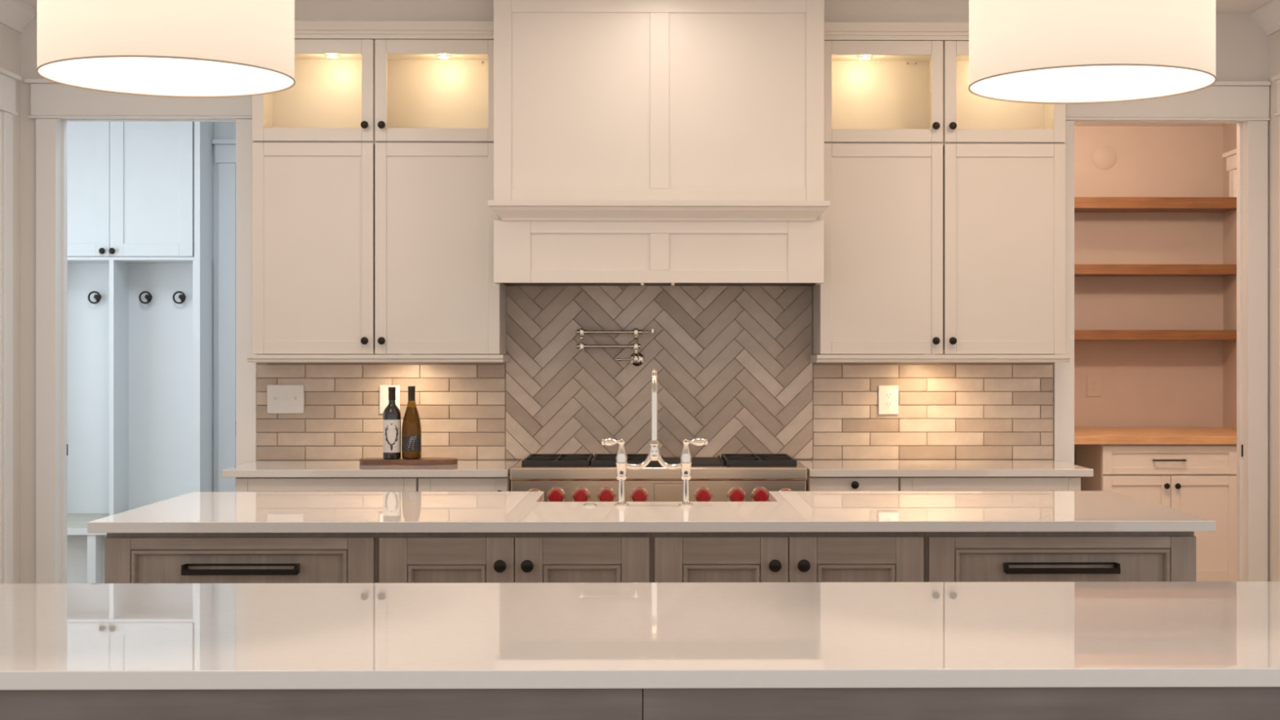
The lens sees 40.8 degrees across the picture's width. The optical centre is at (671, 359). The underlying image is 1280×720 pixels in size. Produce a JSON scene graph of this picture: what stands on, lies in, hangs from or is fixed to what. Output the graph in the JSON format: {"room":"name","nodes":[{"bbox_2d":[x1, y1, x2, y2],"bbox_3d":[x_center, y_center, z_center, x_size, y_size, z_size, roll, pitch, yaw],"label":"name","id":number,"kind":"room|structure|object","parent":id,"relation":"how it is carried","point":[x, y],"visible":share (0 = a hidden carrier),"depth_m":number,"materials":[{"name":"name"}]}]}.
{"room":"kitchen","nodes":[
{"label":"kitchen","id":0,"kind":"room"},
{"bbox_2d":[0,22,20,583],"bbox_3d":[-2.946,-0.090,6.607,0.120,2.930,2.089,0,0,-1],"label":"wall","id":1,"kind":"structure","parent":0,"point":[10,38],"depth_m":7.61,"materials":[{"name":"paint"}]},
{"bbox_2d":[0,111,2,583],"bbox_3d":[-2.881,0.148,6.946,0.014,2.437,0.941,0,0,-1],"label":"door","id":2,"kind":"structure","parent":1,"relation":"in","point":[1,112],"depth_m":7.40,"materials":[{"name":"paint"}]},
{"bbox_2d":[0,66,21,583],"bbox_3d":[-2.869,0.065,6.948,0.040,2.620,1.210,0,0,-1],"label":"trim","id":3,"kind":"structure","parent":1,"relation":"attached to","point":[7,78],"depth_m":7.44,"materials":[{"name":"paint"}]},
{"bbox_2d":[0,0,36,33],"bbox_3d":[-2.843,-1.504,6.608,0.085,0.100,2.088,0,0,-1],"label":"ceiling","id":4,"kind":"structure","parent":1,"relation":"attached to","point":[15,15],"depth_m":7.49,"materials":[{"name":"paint"}]},
{"bbox_2d":[213,121,235,491],"bbox_3d":[-2.784,-0.090,10.315,3.300,2.930,0.100,0,0,-1],"label":"wall","id":5,"kind":"structure","parent":0,"point":[221,130],"depth_m":10.27,"materials":[{"name":"paint"}]},
{"bbox_2d":[211,138,235,491],"bbox_3d":[-2.170,0.031,10.250,1.130,2.688,0.044,0,0,-1],"label":"trim","id":6,"kind":"structure","parent":5,"relation":"attached to","point":[224,148],"depth_m":10.24,"materials":[{"name":"paint"}]},
{"bbox_2d":[20,13,1268,583],"bbox_3d":[-0.111,-0.090,7.741,5.820,2.930,0.137,0,0,-1],"label":"wall","id":7,"kind":"structure","parent":0,"point":[735,372],"depth_m":7.67,"materials":[{"name":"tile"}]},
{"bbox_2d":[24,78,257,583],"bbox_3d":[-2.335,0.065,7.705,1.063,2.620,0.174,0,0,-1],"label":"trim","id":8,"kind":"structure","parent":7,"relation":"attached to","point":[53,104],"depth_m":7.64,"materials":[{"name":"paint"}]},
{"bbox_2d":[266,384,303,413],"bbox_3d":[-1.718,0.174,7.641,0.163,0.127,0.017,0,0,-1],"label":"switch plate","id":9,"kind":"object","parent":7,"relation":"attached to","point":[281,398],"visible":1,"depth_m":7.64,"materials":[{"name":"white plastic"}]},
{"bbox_2d":[247,0,509,362],"bbox_3d":[-1.262,-0.771,7.468,1.084,1.563,0.372,0,0,-1],"label":"upper cabinet","id":10,"kind":"object","parent":7,"relation":"attached to","point":[373,172],"visible":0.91,"depth_m":7.33,"materials":[{"name":"paint"}]},
{"bbox_2d":[324,53,340,57],"bbox_3d":[-1.482,-1.329,7.511,0.068,0.013,0.068,0,0,-1],"label":"lamp","id":11,"kind":"object","parent":10,"relation":"attached to","point":[329,55],"depth_m":7.49,"materials":[{"name":"beige plastic"}]},
{"bbox_2d":[257,140,493,153],"bbox_3d":[-1.263,-0.929,7.497,1.016,0.018,0.302,0,0,-1],"label":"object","id":12,"kind":"object","parent":10,"relation":"attached to","point":[424,145],"depth_m":7.33,"materials":[{"name":"paint"}]},
{"bbox_2d":[435,54,451,58],"bbox_3d":[-0.997,-1.329,7.518,0.068,0.013,0.068,0,0,-1],"label":"lamp","id":13,"kind":"object","parent":10,"relation":"attached to","point":[443,56],"depth_m":7.50,"materials":[{"name":"beige plastic"}]},
{"bbox_2d":[379,385,399,413],"bbox_3d":[-1.256,0.176,7.652,0.091,0.127,0.006,0,0,-1],"label":"wall outlet","id":14,"kind":"object","parent":7,"relation":"attached to","point":[384,389],"visible":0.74,"depth_m":7.65,"materials":[{"name":"white plastic"}]},
{"bbox_2d":[577,327,654,366],"bbox_3d":[-0.248,-0.058,7.632,0.343,0.170,0.077,0,0,-1],"label":"pot filler","id":15,"kind":"object","parent":7,"relation":"attached to","point":[637,358],"visible":1,"depth_m":7.60,"materials":[{"name":"silver metal"}]},
{"bbox_2d":[256,285,1053,460],"bbox_3d":[-0.071,0.021,7.685,3.558,0.851,0.009,0,0,-1],"label":"backsplash","id":16,"kind":"structure","parent":7,"relation":"attached to","point":[257,363],"depth_m":7.68,"materials":[{"name":"tile"}]},
{"bbox_2d":[488,0,830,285],"bbox_3d":[-0.057,-0.931,7.360,1.403,1.243,0.620,0,0,-1],"label":"range hood","id":17,"kind":"object","parent":7,"relation":"attached to","point":[637,142],"visible":1,"depth_m":7.12,"materials":[{"name":"paint"}]},
{"bbox_2d":[878,385,898,414],"bbox_3d":[0.967,0.178,7.680,0.090,0.128,0.008,0,0,-1],"label":"wall outlet","id":18,"kind":"object","parent":7,"relation":"attached to","point":[888,395],"visible":1,"depth_m":7.68,"materials":[{"name":"white plastic"}]},
{"bbox_2d":[884,400,892,408],"bbox_3d":[0.967,0.198,7.677,0.033,0.033,0.001,0,0,-1],"label":"socket","id":19,"kind":"object","parent":18,"relation":"attached to","point":[888,404],"depth_m":7.68,"materials":[{"name":"white plastic"}]},
{"bbox_2d":[884,391,892,399],"bbox_3d":[0.967,0.159,7.677,0.033,0.033,0.001,0,0,-1],"label":"socket","id":20,"kind":"object","parent":18,"relation":"attached to","point":[888,395],"depth_m":7.68,"materials":[{"name":"white plastic"}]},
{"bbox_2d":[809,0,1070,362],"bbox_3d":[1.158,-0.771,7.500,1.083,1.563,0.372,0,0,-1],"label":"upper cabinet","id":21,"kind":"object","parent":7,"relation":"attached to","point":[944,221],"visible":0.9,"depth_m":7.36,"materials":[{"name":"paint"}]},
{"bbox_2d":[857,55,872,59],"bbox_3d":[0.845,-1.329,7.542,0.068,0.013,0.068,0,0,-1],"label":"lamp","id":22,"kind":"object","parent":21,"relation":"attached to","point":[862,57],"depth_m":7.52,"materials":[{"name":"beige plastic"}]},
{"bbox_2d":[824,141,1060,154],"bbox_3d":[1.157,-0.929,7.528,1.015,0.018,0.302,0,0,-1],"label":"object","id":23,"kind":"object","parent":21,"relation":"attached to","point":[908,146],"depth_m":7.36,"materials":[{"name":"paint"}]},
{"bbox_2d":[1053,81,1271,581],"bbox_3d":[2.170,0.065,7.764,1.012,2.620,0.174,0,0,-1],"label":"trim","id":24,"kind":"structure","parent":7,"relation":"attached to","point":[1246,104],"depth_m":7.70,"materials":[{"name":"paint"}]},
{"bbox_2d":[21,0,1272,126],"bbox_3d":[-0.086,-1.595,6.599,10.400,0.080,10.800,0,0,-1],"label":"ceiling","id":25,"kind":"structure","parent":0,"point":[1222,6],"depth_m":7.66,"materials":[{"name":"paint"}]},
{"bbox_2d":[35,0,295,97],"bbox_3d":[-0.892,-1.026,3.049,0.440,1.056,0.440,0,0,-1],"label":"pendant lamp","id":26,"kind":"object","parent":25,"relation":"hanging from","point":[164,48],"visible":1,"depth_m":2.90,"materials":[{"name":"fabric"}]},
{"bbox_2d":[38,57,293,95],"bbox_3d":[-0.892,-0.501,3.049,0.433,0.001,0.433,0,0,-1],"label":"diffuser","id":27,"kind":"object","parent":26,"relation":"attached to","point":[140,75],"depth_m":3.04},
{"bbox_2d":[968,0,1217,103],"bbox_3d":[0.764,-1.027,3.140,0.440,1.054,0.440,0,0,-1],"label":"pendant lamp","id":28,"kind":"object","parent":25,"relation":"hanging from","point":[1035,51],"visible":1,"depth_m":2.98,"materials":[{"name":"fabric"}]},
{"bbox_2d":[969,65,1214,102],"bbox_3d":[0.764,-0.503,3.140,0.433,0.001,0.433,0,0,-1],"label":"diffuser","id":29,"kind":"object","parent":28,"relation":"attached to","point":[1109,82],"depth_m":3.13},
{"bbox_2d":[1074,125,1222,465],"bbox_3d":[2.410,-0.090,11.482,2.718,2.930,0.100,0,0,-1],"label":"wall","id":30,"kind":"structure","parent":0,"point":[1144,383],"depth_m":11.44,"materials":[{"name":"paint"}]},
{"bbox_2d":[1086,376,1101,396],"bbox_3d":[2.804,0.175,11.432,0.096,0.138,0.008,0,0,-1],"label":"wall outlet","id":31,"kind":"object","parent":30,"relation":"attached to","point":[1093,383],"visible":1,"depth_m":11.43,"materials":[{"name":"paint"}]},
{"bbox_2d":[1091,386,1096,391],"bbox_3d":[2.804,0.195,11.430,0.033,0.033,0.001,0,0,-1],"label":"socket","id":32,"kind":"object","parent":31,"relation":"attached to","point":[1093,388],"depth_m":11.43,"materials":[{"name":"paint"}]},
{"bbox_2d":[1093,145,1116,169],"bbox_3d":[2.878,-1.346,11.435,0.160,0.160,0.004,0,0,-1],"label":"cover plate","id":33,"kind":"object","parent":30,"relation":"attached to","point":[1104,157],"visible":1,"depth_m":11.43,"materials":[{"name":"paint"}]},
{"bbox_2d":[1074,196,1236,212],"bbox_3d":[2.413,-1.018,11.276,2.510,0.072,0.307,0,0,-1],"label":"wall shelf","id":34,"kind":"object","parent":30,"relation":"attached to","point":[1082,204],"visible":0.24,"depth_m":11.13,"materials":[{"name":"brown wood"}]},
{"bbox_2d":[1074,264,1236,276],"bbox_3d":[2.413,-0.587,11.276,2.510,0.065,0.307,0,0,-1],"label":"wall shelf","id":35,"kind":"object","parent":30,"relation":"attached to","point":[1080,270],"visible":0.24,"depth_m":11.13,"materials":[{"name":"brown wood"}]},
{"bbox_2d":[1074,329,1236,340],"bbox_3d":[2.413,-0.163,11.276,2.510,0.065,0.307,0,0,-1],"label":"wall shelf","id":36,"kind":"object","parent":30,"relation":"attached to","point":[1079,335],"visible":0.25,"depth_m":11.13,"materials":[{"name":"brown wood"}]},
{"bbox_2d":[1222,123,1236,428],"bbox_3d":[3.743,-0.090,9.655,0.100,2.930,3.590,0,0,-1],"label":"wall","id":37,"kind":"structure","parent":0,"point":[1229,131],"depth_m":11.32,"materials":[{"name":"paint"}]},
{"bbox_2d":[1222,148,1236,197],"bbox_3d":[3.652,-1.207,10.773,0.049,0.301,1.090,0,0,-1],"label":"trim","id":38,"kind":"structure","parent":37,"relation":"attached to","point":[1231,156],"depth_m":11.19,"materials":[{"name":"paint"}]},
{"bbox_2d":[1268,30,1279,581],"bbox_3d":[2.753,-0.090,6.681,0.120,2.930,2.089,0,0,-1],"label":"wall","id":39,"kind":"structure","parent":0,"point":[1274,38],"depth_m":7.66,"materials":[{"name":"paint"}]},
{"bbox_2d":[1249,0,1279,35],"bbox_3d":[2.650,-1.504,6.679,0.085,0.100,2.088,0,0,-1],"label":"trim","id":40,"kind":"structure","parent":39,"relation":"attached to","point":[1268,16],"depth_m":7.59,"materials":[{"name":"paint"}]},
{"bbox_2d":[1271,73,1279,581],"bbox_3d":[2.667,0.065,6.998,0.040,2.620,1.165,0,0,-1],"label":"trim","id":41,"kind":"structure","parent":39,"relation":"attached to","point":[1276,78],"depth_m":7.53,"materials":[{"name":"paint"}]},
{"bbox_3d":[-0.062,1.400,4.750,10.400,0.050,14.500,0,0,-1],"label":"floor","id":42,"kind":"structure","parent":0,"visible":0},
{"bbox_2d":[67,121,213,583],"bbox_3d":[-3.390,-0.056,9.802,1.542,2.859,0.902,0,0,-1],"label":"locker","id":43,"kind":"object","parent":42,"relation":"on","point":[140,193],"visible":0.58,"depth_m":10.12,"materials":[{"name":"paint"}]},
{"bbox_2d":[88,290,101,303],"bbox_3d":[-3.424,-0.371,10.215,0.077,0.077,0.053,0,0,-1],"label":"coat hook","id":44,"kind":"object","parent":43,"relation":"attached to","point":[97,297],"visible":1,"depth_m":10.19,"materials":[{"name":"black metal"}]},
{"bbox_2d":[138,291,151,303],"bbox_3d":[-3.123,-0.371,10.219,0.077,0.077,0.053,0,0,-1],"label":"coat hook","id":45,"kind":"object","parent":43,"relation":"attached to","point":[148,297],"visible":1,"depth_m":10.20,"materials":[{"name":"black metal"}]},
{"bbox_2d":[172,291,186,303],"bbox_3d":[-2.924,-0.371,10.222,0.077,0.077,0.053,0,0,-1],"label":"coat hook","id":46,"kind":"object","parent":43,"relation":"attached to","point":[182,297],"visible":1,"depth_m":10.20,"materials":[{"name":"black metal"}]},
{"bbox_2d":[104,532,377,583],"bbox_3d":[-1.244,0.933,5.439,0.777,0.881,1.071,0,0,-1],"label":"base cabinet","id":47,"kind":"object","parent":42,"relation":"on","point":[129,557],"visible":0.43,"depth_m":4.94,"materials":[{"name":"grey wood"}]},
{"bbox_2d":[87,490,1215,533],"bbox_3d":[-0.059,0.476,5.475,3.222,0.031,1.130,0,0,-1],"label":"countertop","id":48,"kind":"structure","parent":47,"relation":"on","point":[966,511],"depth_m":5.15,"materials":[{"name":"stone"}]},
{"bbox_2d":[582,503,596,506],"bbox_3d":[-0.259,0.457,5.437,0.044,0.006,0.044,0,0,-1],"label":"button","id":49,"kind":"object","parent":48,"relation":"on","point":[584,504],"visible":1,"depth_m":5.42,"materials":[{"name":"silver metal"}]},
{"bbox_2d":[601,368,707,506],"bbox_3d":[-0.056,0.245,5.514,0.338,0.431,0.184,0,0,-1],"label":"bridge faucet","id":50,"kind":"object","parent":48,"relation":"on","point":[654,454],"visible":1,"depth_m":5.44,"materials":[{"name":"silver metal"}]},
{"bbox_2d":[235,477,417,491],"bbox_3d":[-1.416,0.926,7.317,0.743,0.896,0.667,0,0,-1],"label":"base cabinet","id":51,"kind":"object","parent":42,"relation":"on","point":[242,484],"visible":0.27,"depth_m":7.01,"materials":[{"name":"paint"}]},
{"bbox_2d":[222,460,519,477],"bbox_3d":[-1.252,0.461,7.320,1.160,0.030,0.671,0,0,-1],"label":"countertop","id":52,"kind":"structure","parent":51,"relation":"on","point":[260,468],"depth_m":6.99,"materials":[{"name":"stone"}]},
{"bbox_2d":[360,457,457,465],"bbox_3d":[-1.130,0.435,7.386,0.418,0.021,0.194,0,0,-1],"label":"serving board","id":53,"kind":"object","parent":52,"relation":"on","point":[423,460],"visible":0.92,"depth_m":7.31,"materials":[{"name":"brown wood"}]},
{"bbox_2d":[382,386,400,458],"bbox_3d":[-1.202,0.270,7.385,0.077,0.308,0.078,0,0,-1],"label":"wine bottle","id":54,"kind":"object","parent":53,"relation":"on","point":[392,413],"visible":1,"depth_m":7.36,"materials":[{"name":"black glass"}]},
{"bbox_2d":[385,423,398,450],"bbox_3d":[-1.198,0.328,7.352,0.056,0.118,0.012,0,0,-7],"label":"print","id":55,"kind":"object","parent":54,"relation":"attached to","point":[391,429],"depth_m":7.35},
{"bbox_2d":[401,386,421,458],"bbox_3d":[-1.118,0.268,7.386,0.083,0.312,0.084,0,0,-1],"label":"wine bottle","id":56,"kind":"object","parent":53,"relation":"on","point":[411,426],"visible":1,"depth_m":7.36,"materials":[{"name":"brown glass"}]},
{"bbox_2d":[407,435,417,449],"bbox_3d":[-1.117,0.354,7.350,0.057,0.070,0.012,0,0,-1],"label":"print","id":57,"kind":"object","parent":56,"relation":"attached to","point":[411,439],"depth_m":7.35,"materials":[{"name":"black paper"}]},
{"bbox_2d":[417,475,511,491],"bbox_3d":[-0.857,0.926,7.324,0.370,0.896,0.667,0,0,-1],"label":"base cabinet","id":58,"kind":"object","parent":42,"relation":"on","point":[424,484],"visible":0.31,"depth_m":7.02,"materials":[{"name":"paint"}]},
{"bbox_2d":[377,532,651,582],"bbox_3d":[-0.456,0.933,5.208,0.790,0.881,0.593,0,0,-1],"label":"base cabinet","id":59,"kind":"object","parent":42,"relation":"on","point":[402,557],"visible":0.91,"depth_m":4.94,"materials":[{"name":"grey wood"}]},
{"bbox_2d":[0,687,1279,719],"bbox_3d":[-0.030,0.932,3.050,3.420,0.884,0.959,0,0,-1],"label":"kitchen island","id":60,"kind":"object","parent":42,"relation":"on","point":[962,703],"visible":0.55,"depth_m":2.57,"materials":[{"name":"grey wood"}]},
{"bbox_2d":[0,581,1279,689],"bbox_3d":[-0.030,0.475,3.063,3.460,0.028,1.004,0,0,-1],"label":"island countertop","id":61,"kind":"structure","parent":60,"relation":"on","point":[233,636],"depth_m":2.90,"materials":[{"name":"stone"}]},
{"bbox_2d":[510,453,807,502],"bbox_3d":[-0.058,0.894,7.280,1.201,0.960,0.773,0,0,-1],"label":"gas range","id":62,"kind":"object","parent":42,"relation":"on","point":[562,477],"visible":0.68,"depth_m":6.96,"materials":[{"name":"metal"}]},
{"bbox_2d":[652,532,924,582],"bbox_3d":[0.335,0.933,5.218,0.790,0.881,0.593,0,0,-1],"label":"base cabinet","id":63,"kind":"object","parent":42,"relation":"on","point":[677,557],"visible":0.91,"depth_m":4.96,"materials":[{"name":"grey wood"}]},
{"bbox_2d":[805,475,898,491],"bbox_3d":[0.742,0.926,7.345,0.371,0.896,0.667,0,0,-1],"label":"base cabinet","id":64,"kind":"object","parent":42,"relation":"on","point":[812,483],"visible":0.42,"depth_m":7.04,"materials":[{"name":"paint"}]},
{"bbox_2d":[898,476,1080,491],"bbox_3d":[1.303,0.926,7.352,0.747,0.896,0.667,0,0,-1],"label":"base cabinet","id":65,"kind":"object","parent":42,"relation":"on","point":[905,483],"visible":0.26,"depth_m":7.05,"materials":[{"name":"paint"}]},
{"bbox_2d":[795,459,1093,476],"bbox_3d":[1.137,0.461,7.351,1.161,0.030,0.671,0,0,-1],"label":"countertop","id":66,"kind":"structure","parent":65,"relation":"on","point":[815,468],"depth_m":7.09,"materials":[{"name":"stone"}]},
{"bbox_2d":[924,531,1195,582],"bbox_3d":[1.118,0.933,5.470,0.781,0.881,1.071,0,0,-1],"label":"base cabinet","id":67,"kind":"object","parent":42,"relation":"on","point":[1003,556],"visible":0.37,"depth_m":4.97,"materials":[{"name":"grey wood"}]},
{"bbox_2d":[1075,444,1236,582],"bbox_3d":[2.914,0.934,10.362,0.799,0.880,0.653,0,0,-1],"label":"base cabinet","id":68,"kind":"object","parent":42,"relation":"on","point":[1200,480],"visible":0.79,"depth_m":10.07,"materials":[{"name":"paint"}]},
{"bbox_2d":[1074,426,1236,444],"bbox_3d":[2.421,0.469,10.731,2.510,0.047,1.397,0,0,-1],"label":"countertop","id":69,"kind":"structure","parent":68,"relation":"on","point":[1082,435],"depth_m":10.16,"materials":[{"name":"brown wood"}]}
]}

